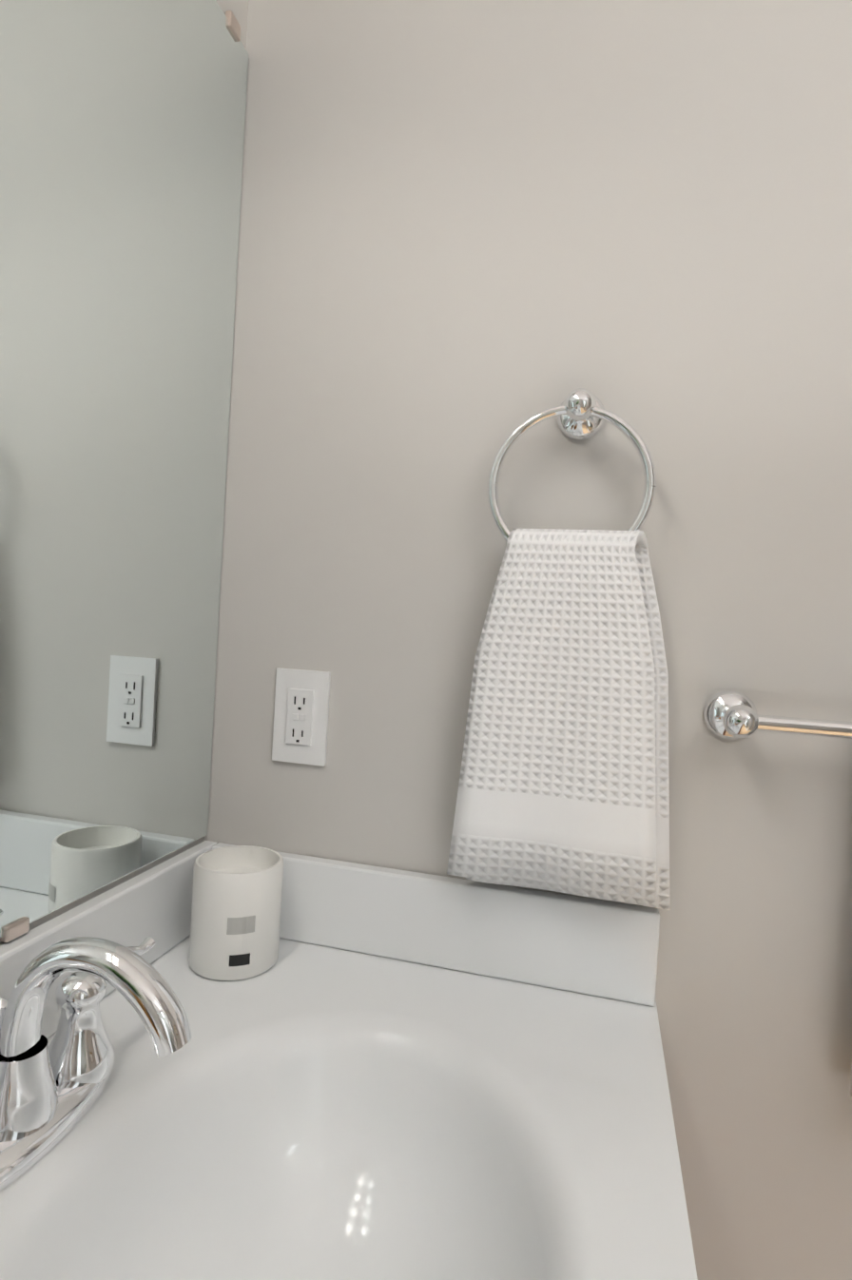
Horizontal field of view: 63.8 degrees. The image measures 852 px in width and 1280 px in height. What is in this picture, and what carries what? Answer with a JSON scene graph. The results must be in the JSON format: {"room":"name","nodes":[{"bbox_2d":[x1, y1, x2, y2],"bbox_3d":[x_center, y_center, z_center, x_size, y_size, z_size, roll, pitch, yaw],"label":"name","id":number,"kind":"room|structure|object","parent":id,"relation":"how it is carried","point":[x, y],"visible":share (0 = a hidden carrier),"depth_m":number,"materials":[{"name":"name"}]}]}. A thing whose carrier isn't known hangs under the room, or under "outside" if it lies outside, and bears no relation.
{"room":"bathroom","nodes":[
{"label":"bathroom","id":0,"kind":"room"},
{"bbox_2d":[0,0,248,945],"bbox_3d":[-0.644,0.043,-0.369,0.100,2.440,2.800,4,1,14],"label":"frame","id":1,"kind":"object","parent":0,"point":[238,9],"depth_m":0.80,"materials":[{"name":"white paint"}]},
{"bbox_2d":[0,0,248,942],"bbox_3d":[-0.439,-0.244,0.138,0.009,1.006,1.509,4,1,14],"label":"mirror","id":2,"kind":"object","parent":1,"relation":"attached to","point":[122,131],"visible":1,"depth_m":0.67,"materials":[{"name":"clear glass"}]},
{"bbox_2d":[204,0,851,1279],"bbox_3d":[0.858,0.112,0.641,2.315,2.440,0.100,4,1,14],"label":"wall","id":3,"kind":"structure","parent":0,"point":[473,234],"depth_m":0.76,"materials":[{"name":"white paint"}]},
{"bbox_2d":[271,667,330,766],"bbox_3d":[-0.155,0.094,0.842,0.070,0.115,0.010,4,1,14],"label":"outlet","id":4,"kind":"object","parent":3,"relation":"attached to","point":[300,716],"visible":1,"depth_m":0.84,"materials":[{"name":"white plastic"}]},
{"bbox_2d":[446,387,670,910],"bbox_3d":[0.157,0.000,0.732,0.231,0.549,0.068,4,1,14],"label":"towel ring","id":5,"kind":"object","parent":3,"relation":"attached to","point":[563,785],"visible":1,"depth_m":0.71,"materials":[{"name":"white fabric"}]},
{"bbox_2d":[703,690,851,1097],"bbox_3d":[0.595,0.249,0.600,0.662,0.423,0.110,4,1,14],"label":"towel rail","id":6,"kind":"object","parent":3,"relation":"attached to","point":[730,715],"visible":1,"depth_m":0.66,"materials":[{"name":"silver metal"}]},
{"bbox_3d":[0.403,1.356,-0.633,2.415,0.050,2.800,4,1,14],"label":"floor","id":7,"kind":"structure","parent":0,"visible":0},
{"bbox_2d":[0,840,698,1279],"bbox_3d":[-0.217,0.751,0.079,0.587,1.060,1.520,4,1,14],"label":"bathroom vanity","id":8,"kind":"object","parent":7,"relation":"on","point":[378,1073],"visible":1,"depth_m":0.59,"materials":[{"name":"white ceramic"}]},
{"bbox_2d":[188,845,283,981],"bbox_3d":[-0.213,0.304,0.773,0.098,0.115,0.098,4,1,14],"label":"cup","id":9,"kind":"object","parent":8,"relation":"on","point":[236,910],"visible":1,"depth_m":0.73,"materials":[{"name":"ceramic"},{"name":"wax"}]}
]}

